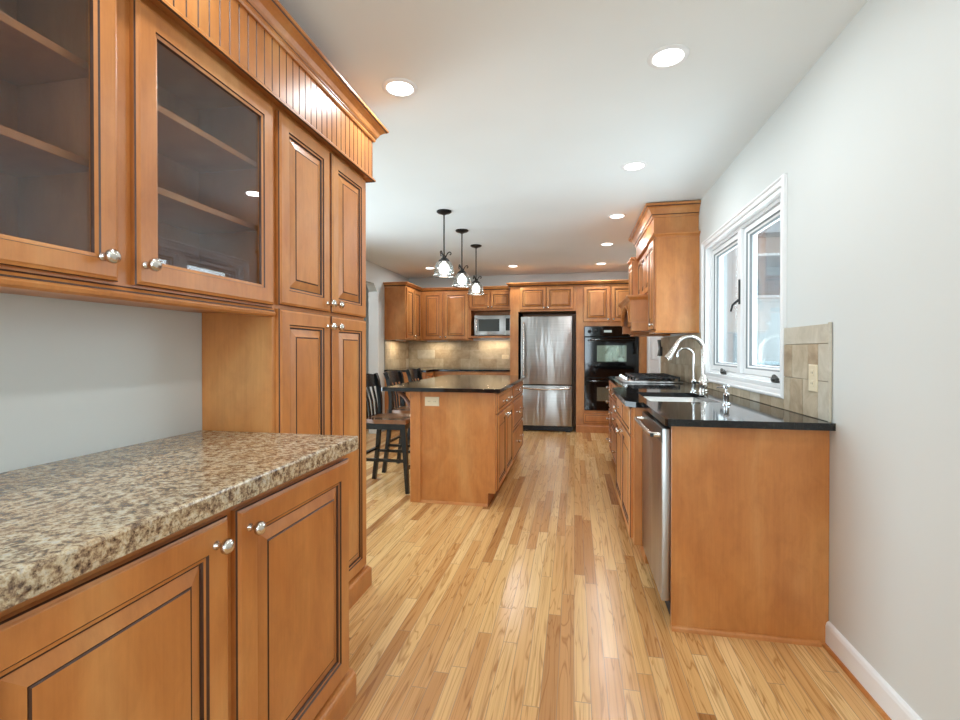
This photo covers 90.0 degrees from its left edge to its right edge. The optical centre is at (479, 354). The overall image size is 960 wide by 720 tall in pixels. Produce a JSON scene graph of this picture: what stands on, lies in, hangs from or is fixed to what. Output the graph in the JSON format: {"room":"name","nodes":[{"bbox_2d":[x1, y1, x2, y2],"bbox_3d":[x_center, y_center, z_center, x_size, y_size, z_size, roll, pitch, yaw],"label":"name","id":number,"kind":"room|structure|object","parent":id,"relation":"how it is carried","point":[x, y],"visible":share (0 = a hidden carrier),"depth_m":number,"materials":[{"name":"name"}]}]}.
{"room":"kitchen","nodes":[
{"label":"kitchen","id":0,"kind":"room"},
{"bbox_2d":[0,293,201,472],"bbox_3d":[-1.379,-0.022,0.225,0.120,2.447,4.710,0,0,11],"label":"wall","id":1,"kind":"structure","parent":0,"point":[78,378],"depth_m":1.35,"materials":[{"name":"grey paint"}]},
{"bbox_2d":[0,0,275,316],"bbox_3d":[-0.962,-0.509,1.130,0.344,0.763,1.194,0,0,11],"label":"upper cabinet","id":2,"kind":"object","parent":1,"relation":"attached to","point":[136,163],"visible":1,"depth_m":1.16,"materials":[{"name":"brown wood"}]},
{"bbox_2d":[0,11,87,86],"bbox_3d":[-1.061,-0.655,0.855,0.235,0.019,0.582,0,0,11],"label":"shelf","id":3,"kind":"object","parent":2,"relation":"attached to","point":[28,58],"depth_m":1.06,"materials":[{"name":"brown wood"}]},
{"bbox_2d":[0,125,88,177],"bbox_3d":[-1.061,-0.435,0.857,0.235,0.019,0.582,0,0,11],"label":"shelf","id":4,"kind":"object","parent":2,"relation":"attached to","point":[22,155],"depth_m":1.06,"materials":[{"name":"brown wood"}]},
{"bbox_2d":[157,104,256,172],"bbox_3d":[-0.948,-0.659,1.431,0.235,0.019,0.556,0,0,11],"label":"shelf","id":5,"kind":"object","parent":2,"relation":"attached to","point":[182,145],"depth_m":1.54,"materials":[{"name":"brown wood"}]},
{"bbox_2d":[158,187,257,233],"bbox_3d":[-0.948,-0.439,1.433,0.235,0.019,0.556,0,0,11],"label":"shelf","id":6,"kind":"object","parent":2,"relation":"attached to","point":[177,213],"depth_m":1.53,"materials":[{"name":"brown wood"}]},
{"bbox_2d":[150,0,388,182],"bbox_3d":[-0.860,-1.013,1.537,0.387,0.282,2.038,0,0,11],"label":"crown molding","id":7,"kind":"structure","parent":2,"relation":"on","point":[260,40],"depth_m":1.69,"materials":[{"name":"brown wood"}]},
{"bbox_2d":[364,285,368,415],"bbox_3d":[-2.130,-0.071,6.971,1.028,2.447,3.118,0,0,11],"label":"wall","id":8,"kind":"structure","parent":0,"point":[366,319],"depth_m":8.40,"materials":[{"name":"grey paint"}]},
{"bbox_2d":[366,260,407,431],"bbox_3d":[-1.837,-0.060,5.487,0.120,2.447,5.678,0,0,11],"label":"wall","id":9,"kind":"structure","parent":0,"point":[376,275],"depth_m":7.10,"materials":[{"name":"grey paint"}]},
{"bbox_2d":[369,292,378,433],"bbox_3d":[-1.544,0.128,6.970,0.142,2.050,0.030,0,0,11],"label":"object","id":10,"kind":"structure","parent":9,"relation":"attached to","point":[373,296],"depth_m":6.96,"materials":[{"name":"white paint"}]},
{"bbox_2d":[384,287,420,340],"bbox_3d":[-1.143,-0.620,7.694,0.384,0.795,1.066,0,0,11],"label":"upper cabinet","id":11,"kind":"object","parent":9,"relation":"attached to","point":[402,305],"visible":0.99,"depth_m":7.19,"materials":[{"name":"brown wood"}]},
{"bbox_2d":[408,272,628,367],"bbox_3d":[0.656,-0.078,7.950,4.062,2.447,0.120,0,0,11],"label":"wall","id":12,"kind":"structure","parent":0,"point":[501,280],"depth_m":7.91,"materials":[{"name":"grey paint"}]},
{"bbox_2d":[421,292,472,340],"bbox_3d":[-0.548,-0.622,7.919,0.809,0.795,0.395,0,0,11],"label":"upper cabinet","id":13,"kind":"object","parent":12,"relation":"attached to","point":[444,315],"visible":0.98,"depth_m":7.77,"materials":[{"name":"brown wood"}]},
{"bbox_2d":[385,340,509,369],"bbox_3d":[-0.427,0.007,7.558,1.843,0.454,1.066,0,0,11],"label":"tile backsplash","id":14,"kind":"structure","parent":12,"relation":"attached to","point":[398,354],"depth_m":8.05,"materials":[{"name":"beige tile"}]},
{"bbox_2d":[469,290,509,337],"bbox_3d":[0.196,-0.640,7.773,0.705,0.755,0.395,0,0,11],"label":"upper cabinet","id":15,"kind":"object","parent":12,"relation":"attached to","point":[491,302],"visible":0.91,"depth_m":7.65,"materials":[{"name":"brown wood"}]},
{"bbox_2d":[474,315,509,335],"bbox_3d":[0.224,-0.454,7.751,0.595,0.327,0.336,0,0,11],"label":"microwave oven","id":16,"kind":"object","parent":15,"relation":"in","point":[484,325],"visible":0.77,"depth_m":7.62,"materials":[{"name":"silver metal"}]},
{"bbox_2d":[383,280,628,292],"bbox_3d":[0.536,-1.036,7.332,3.818,0.072,1.122,0,0,11],"label":"crown molding","id":17,"kind":"structure","parent":12,"relation":"attached to","point":[593,282],"depth_m":7.16,"materials":[{"name":"brown wood"}]},
{"bbox_2d":[278,0,867,277],"bbox_3d":[-0.874,-1.325,2.958,5.140,0.120,10.486,0,0,11],"label":"ceiling","id":18,"kind":"structure","parent":0,"point":[522,121],"depth_m":2.47,"materials":[{"name":"white paint"}]},
{"bbox_2d":[382,78,417,97],"bbox_3d":[-0.379,-1.257,2.272,0.167,0.007,0.167,0,0,11],"label":"recessed light","id":19,"kind":"object","parent":18,"relation":"in","point":[396,87],"visible":1,"depth_m":2.26,"materials":[{"name":"white paint"}]},
{"bbox_2d":[433,209,454,277],"bbox_3d":[-0.321,-0.985,4.283,0.202,0.580,0.202,0,0,11],"label":"pendant light","id":20,"kind":"object","parent":18,"relation":"hanging from","point":[443,268],"visible":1,"depth_m":4.26,"materials":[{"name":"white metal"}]},
{"bbox_2d":[452,229,471,287],"bbox_3d":[-0.187,-0.990,4.964,0.202,0.580,0.202,0,0,11],"label":"pendant light","id":21,"kind":"object","parent":18,"relation":"hanging from","point":[461,278],"visible":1,"depth_m":4.94,"materials":[{"name":"white glass"}]},
{"bbox_2d":[468,244,483,294],"bbox_3d":[-0.047,-0.995,5.675,0.202,0.580,0.202,0,0,11],"label":"pendant light","id":22,"kind":"object","parent":18,"relation":"hanging from","point":[475,288],"visible":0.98,"depth_m":5.66,"materials":[{"name":"white glass"}]},
{"bbox_2d":[600,242,614,245],"bbox_3d":[1.481,-1.281,5.595,0.167,0.007,0.167,0,0,11],"label":"recessed light","id":23,"kind":"object","parent":18,"relation":"in","point":[605,243],"visible":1,"depth_m":5.60,"materials":[{"name":"white paint"}]},
{"bbox_2d":[608,213,625,218],"bbox_3d":[1.265,-1.272,4.430,0.167,0.007,0.167,0,0,11],"label":"recessed light","id":24,"kind":"object","parent":18,"relation":"in","point":[617,215],"visible":1,"depth_m":4.43,"materials":[{"name":"white paint"}]},
{"bbox_2d":[621,161,646,170],"bbox_3d":[1.037,-1.264,3.232,0.167,0.007,0.167,0,0,11],"label":"recessed light","id":25,"kind":"object","parent":18,"relation":"in","point":[634,165],"visible":1,"depth_m":3.23,"materials":[{"name":"white paint"}]},
{"bbox_2d":[647,44,689,68],"bbox_3d":[0.796,-1.255,2.032,0.167,0.007,0.167,0,0,11],"label":"recessed light","id":26,"kind":"object","parent":18,"relation":"in","point":[668,56],"visible":1,"depth_m":2.02,"materials":[{"name":"white paint"}]},
{"bbox_2d":[344,426,884,719],"bbox_3d":[-0.869,1.222,2.975,5.550,0.080,10.486,0,0,11],"label":"floor","id":27,"kind":"structure","parent":0,"point":[538,602],"depth_m":2.09,"materials":[{"name":"brown wood"}]},
{"bbox_2d":[0,455,355,719],"bbox_3d":[-0.815,0.758,1.152,0.629,0.874,1.135,0,0,11],"label":"base cabinet","id":28,"kind":"object","parent":27,"relation":"on","point":[240,612],"visible":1,"depth_m":1.00,"materials":[{"name":"brown wood"}]},
{"bbox_2d":[0,430,358,611],"bbox_3d":[-0.824,0.304,1.133,0.617,0.046,1.140,0,0,11],"label":"countertop","id":29,"kind":"structure","parent":28,"relation":"on","point":[61,521],"depth_m":0.99,"materials":[{"name":"beige stone"}]},
{"bbox_2d":[202,101,371,609],"bbox_3d":[-0.771,0.145,2.106,0.344,2.085,0.784,0,0,11],"label":"pantry cabinet","id":30,"kind":"object","parent":27,"relation":"on","point":[301,369],"visible":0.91,"depth_m":1.88,"materials":[{"name":"brown wood"}]},
{"bbox_2d":[366,373,409,493],"bbox_3d":[-0.812,0.675,4.272,0.521,1.000,0.436,0,0,11],"label":"counter stool","id":31,"kind":"object","parent":27,"relation":"on","point":[379,420],"visible":0.68,"depth_m":4.23,"materials":[{"name":"black wood"}]},
{"bbox_2d":[382,370,409,472],"bbox_3d":[-0.690,0.671,4.890,0.521,1.000,0.436,0,0,11],"label":"counter stool","id":32,"kind":"object","parent":27,"relation":"on","point":[391,377],"visible":0.51,"depth_m":4.81,"materials":[{"name":"black paint"}]},
{"bbox_2d":[406,368,422,453],"bbox_3d":[-0.569,0.666,5.508,0.521,1.000,0.436,0,0,11],"label":"counter stool","id":33,"kind":"object","parent":27,"relation":"on","point":[412,374],"visible":0.16,"depth_m":5.55,"materials":[{"name":"black paint"}]},
{"bbox_2d":[385,371,509,430],"bbox_3d":[-0.427,0.707,7.563,1.843,0.884,1.066,0,0,11],"label":"base cabinet","id":34,"kind":"object","parent":27,"relation":"on","point":[425,375],"visible":0.11,"depth_m":7.30,"materials":[{"name":"brown wood"}]},
{"bbox_2d":[384,367,509,371],"bbox_3d":[-0.429,0.250,7.550,1.843,0.030,1.086,0,0,11],"label":"countertop","id":35,"kind":"structure","parent":34,"relation":"on","point":[398,369],"depth_m":7.36,"materials":[{"name":"black stone"}]},
{"bbox_2d":[396,380,523,506],"bbox_3d":[-0.080,0.727,4.688,0.887,0.884,1.902,0,0,11],"label":"kitchen island","id":36,"kind":"object","parent":27,"relation":"on","point":[463,448],"visible":0.86,"depth_m":3.77,"materials":[{"name":"brown wood"}]},
{"bbox_2d":[425,397,438,405],"bbox_3d":[-0.379,0.374,3.785,0.116,0.072,0.008,0,0,11],"label":"outlet","id":37,"kind":"object","parent":36,"relation":"attached to","point":[429,401],"visible":1,"depth_m":3.78,"materials":[{"name":"beige plastic"}]},
{"bbox_2d":[381,375,525,392],"bbox_3d":[-0.120,0.270,4.681,0.948,0.030,2.024,0,0,11],"label":"island countertop","id":38,"kind":"structure","parent":36,"relation":"on","point":[445,383],"depth_m":4.10,"materials":[{"name":"black stone"}]},
{"bbox_2d":[510,286,575,425],"bbox_3d":[0.993,0.062,7.463,0.977,2.175,0.705,0,0,11],"label":"surround","id":39,"kind":"object","parent":27,"relation":"on","point":[530,301],"visible":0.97,"depth_m":7.24,"materials":[{"name":"brown wood"}]},
{"bbox_2d":[521,316,572,431],"bbox_3d":[1.036,0.292,7.392,0.760,1.715,0.699,0,0,11],"label":"refrigerator","id":40,"kind":"object","parent":27,"relation":"on","point":[546,341],"visible":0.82,"depth_m":7.11,"materials":[{"name":"silver metal"}]},
{"bbox_2d":[606,380,611,450],"bbox_3d":[1.723,0.723,5.239,0.675,0.884,0.325,0,0,11],"label":"base cabinet","id":41,"kind":"object","parent":27,"relation":"on","point":[607,387],"visible":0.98,"depth_m":5.29,"materials":[{"name":"brown wood"}]},
{"bbox_2d":[576,285,646,432],"bbox_3d":[1.962,0.063,7.272,0.994,2.175,0.705,0,0,11],"label":"oven tower","id":42,"kind":"object","parent":27,"relation":"on","point":[595,305],"visible":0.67,"depth_m":7.01,"materials":[{"name":"brown wood"}]},
{"bbox_2d":[584,326,638,410],"bbox_3d":[1.961,0.208,7.243,0.760,1.226,0.684,0,0,11],"label":"double oven","id":43,"kind":"object","parent":42,"relation":"in","point":[608,351],"visible":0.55,"depth_m":6.97,"materials":[{"name":"black"}]},
{"bbox_2d":[608,382,617,464],"bbox_3d":[1.607,0.728,4.645,0.675,0.884,0.875,0,0,11],"label":"base cabinet","id":44,"kind":"object","parent":27,"relation":"on","point":[613,399],"visible":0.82,"depth_m":4.79,"materials":[{"name":"brown wood"}]},
{"bbox_2d":[613,396,648,563],"bbox_3d":[1.283,0.738,3.172,0.742,0.884,1.040,0,0,11],"label":"base cabinet","id":45,"kind":"object","parent":27,"relation":"on","point":[629,435],"visible":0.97,"depth_m":2.80,"materials":[{"name":"brown wood"}]},
{"bbox_2d":[608,376,835,430],"bbox_3d":[1.392,0.277,3.695,0.730,0.030,3.505,0,0,11],"label":"countertop","id":46,"kind":"structure","parent":45,"relation":"on","point":[742,412],"depth_m":2.32,"materials":[{"name":"black stone"}]},
{"bbox_2d":[615,373,682,383],"bbox_3d":[1.607,0.228,4.644,0.510,0.054,0.790,0,0,11],"label":"gas cooktop","id":47,"kind":"object","parent":46,"relation":"in","point":[632,377],"visible":1,"depth_m":4.39,"materials":[{"name":"silver metal"}]},
{"bbox_2d":[643,396,703,401],"bbox_3d":[1.216,0.393,3.012,0.399,0.190,0.649,0,0,11],"label":"sink","id":48,"kind":"object","parent":46,"relation":"in","point":[664,399],"visible":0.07,"depth_m":3.31,"materials":[{"name":"white ceramic"}]},
{"bbox_2d":[665,335,708,390],"bbox_3d":[1.477,0.063,3.412,0.309,0.402,0.175,0,0,11],"label":"kitchen faucet","id":49,"kind":"object","parent":46,"relation":"on","point":[704,382],"visible":0.99,"depth_m":3.43,"materials":[{"name":"silver metal"}]},
{"bbox_2d":[676,347,699,391],"bbox_3d":[1.456,0.109,3.356,0.152,0.311,0.062,0,0,29],"label":"filter faucet","id":50,"kind":"object","parent":46,"relation":"on","point":[693,382],"visible":1,"depth_m":3.34,"materials":[{"name":"silver metal"}]},
{"bbox_2d":[716,385,730,404],"bbox_3d":[1.300,0.217,2.564,0.069,0.107,0.042,0,0,11],"label":"soap dispenser","id":51,"kind":"object","parent":46,"relation":"on","point":[726,394],"visible":1,"depth_m":2.55,"materials":[{"name":"silver metal"}]},
{"bbox_2d":[634,411,670,613],"bbox_3d":[1.125,0.752,2.349,0.657,0.868,0.610,0,0,11],"label":"dishwasher","id":52,"kind":"object","parent":27,"relation":"on","point":[656,477],"visible":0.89,"depth_m":2.19,"materials":[{"name":"silver metal"}]},
{"bbox_2d":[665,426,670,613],"bbox_3d":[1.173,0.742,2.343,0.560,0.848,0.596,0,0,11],"label":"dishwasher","id":53,"kind":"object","parent":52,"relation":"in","point":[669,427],"depth_m":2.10,"materials":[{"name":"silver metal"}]},
{"bbox_2d":[670,426,829,646],"bbox_3d":[1.124,0.747,2.013,0.606,0.884,0.036,0,0,11],"label":"end panel","id":54,"kind":"object","parent":27,"relation":"on","point":[750,507],"visible":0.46,"depth_m":2.01,"materials":[{"name":"brown wood"}]},
{"bbox_2d":[647,0,959,719],"bbox_3d":[1.588,-0.038,2.474,0.120,2.447,10.268,0,0,11],"label":"wall","id":55,"kind":"structure","parent":0,"point":[866,143],"depth_m":1.59,"materials":[{"name":"grey paint"}]},
{"bbox_2d":[618,249,649,333],"bbox_3d":[1.708,-0.619,4.812,0.545,0.805,0.944,0,0,11],"label":"range hood","id":56,"kind":"object","parent":55,"relation":"attached to","point":[634,308],"visible":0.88,"depth_m":4.54,"materials":[{"name":"brown wood"}]},
{"bbox_2d":[618,294,647,307],"bbox_3d":[1.708,-0.523,4.812,0.545,0.046,0.944,0,0,11],"label":"shelf","id":57,"kind":"object","parent":56,"relation":"attached to","point":[629,299],"depth_m":4.41,"materials":[{"name":"brown wood"}]},
{"bbox_2d":[627,257,669,336],"bbox_3d":[1.881,-0.635,5.414,0.437,0.862,0.360,0,0,11],"label":"upper cabinet","id":58,"kind":"object","parent":55,"relation":"attached to","point":[633,268],"visible":0.18,"depth_m":5.27,"materials":[{"name":"brown wood"}]},
{"bbox_2d":[648,336,659,372],"bbox_3d":[2.261,0.133,6.252,0.016,2.050,0.900,0,0,11],"label":"door","id":59,"kind":"structure","parent":55,"relation":"in","point":[653,359],"depth_m":6.29,"materials":[{"name":"white paint"}]},
{"bbox_2d":[646,231,700,333],"bbox_3d":[1.657,-0.598,4.180,0.401,0.838,0.374,0,0,11],"label":"upper cabinet","id":60,"kind":"object","parent":55,"relation":"attached to","point":[673,257],"visible":1,"depth_m":4.03,"materials":[{"name":"brown wood"}]},
{"bbox_2d":[628,200,700,259],"bbox_3d":[1.732,-1.145,4.640,0.432,0.247,1.338,0,0,11],"label":"crown molding","id":61,"kind":"structure","parent":60,"relation":"on","point":[680,216],"depth_m":4.05,"materials":[{"name":"brown wood"}]},
{"bbox_2d":[701,173,786,398],"bbox_3d":[1.699,-0.338,3.095,0.142,1.105,1.537,0,0,11],"label":"window","id":62,"kind":"structure","parent":55,"relation":"in","point":[742,235],"depth_m":3.05,"materials":[{"name":"white paint"}]},
{"bbox_2d":[661,322,831,421],"bbox_3d":[1.784,0.042,3.823,0.011,0.438,3.850,0,0,11],"label":"tile backsplash","id":63,"kind":"structure","parent":55,"relation":"attached to","point":[804,346],"depth_m":2.21,"materials":[{"name":"beige tile"}]},
{"bbox_2d":[657,340,661,355],"bbox_3d":[2.107,-0.072,5.629,0.054,0.194,0.060,0,0,11],"label":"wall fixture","id":64,"kind":"object","parent":63,"relation":"attached to","point":[659,341],"visible":1,"depth_m":5.61,"materials":[{"name":"black metal"}]},
{"bbox_2d":[809,364,817,391],"bbox_3d":[1.429,0.103,2.062,0.008,0.116,0.072,0,0,11],"label":"outlet","id":65,"kind":"object","parent":63,"relation":"attached to","point":[813,369],"visible":1,"depth_m":2.05,"materials":[{"name":"beige plastic"}]},
{"bbox_2d":[822,643,890,719],"bbox_3d":[0.969,1.199,-0.284,0.026,0.012,4.600,0,0,11],"label":"trim","id":66,"kind":"structure","parent":55,"relation":"attached to","point":[851,676],"depth_m":1.72,"materials":[{"name":"brown wood"}]},
{"bbox_2d":[825,621,921,719],"bbox_3d":[0.975,1.154,-0.285,0.014,0.102,4.600,0,0,11],"label":"baseboard","id":67,"kind":"structure","parent":55,"relation":"attached to","point":[888,699],"depth_m":1.67,"materials":[{"name":"white paint"}]},
{"label":"outside","id":68,"kind":"structure","parent":0,"visible":0},
{"bbox_3d":[9.080,1.457,6.377,12.640,0.100,28.000,0,0,11],"label":"patio","id":69,"kind":"object","parent":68,"visible":0},
{"bbox_2d":[723,247,737,362],"bbox_3d":[4.087,-0.539,9.369,1.600,3.850,2.030,0,0,11],"label":"house wing","id":70,"kind":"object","parent":69,"relation":"on","point":[730,260],"visible":0.03,"depth_m":8.31,"materials":[{"name":"white"}]},
{"bbox_2d":[757,220,779,298],"bbox_3d":[8.783,-1.470,13.549,6.600,5.650,5.000,0,0,11],"label":"neighbouring house","id":71,"kind":"structure","parent":69,"relation":"on","point":[768,240],"depth_m":11.79,"materials":[{"name":"brick"}]},
{"bbox_2d":[757,299,779,361],"bbox_3d":[7.520,0.105,9.987,5.100,2.548,0.200,0,0,11],"label":"fence","id":72,"kind":"object","parent":69,"relation":"on","point":[768,310],"visible":0.02,"depth_m":10.20,"materials":[{"name":"white"}]},
{"bbox_2d":[757,361,779,365],"bbox_3d":[5.198,0.764,8.861,0.720,1.250,0.815,0,0,11],"label":"air conditioner","id":73,"kind":"object","parent":69,"relation":"on","point":[768,363],"visible":0.08,"depth_m":8.49,"materials":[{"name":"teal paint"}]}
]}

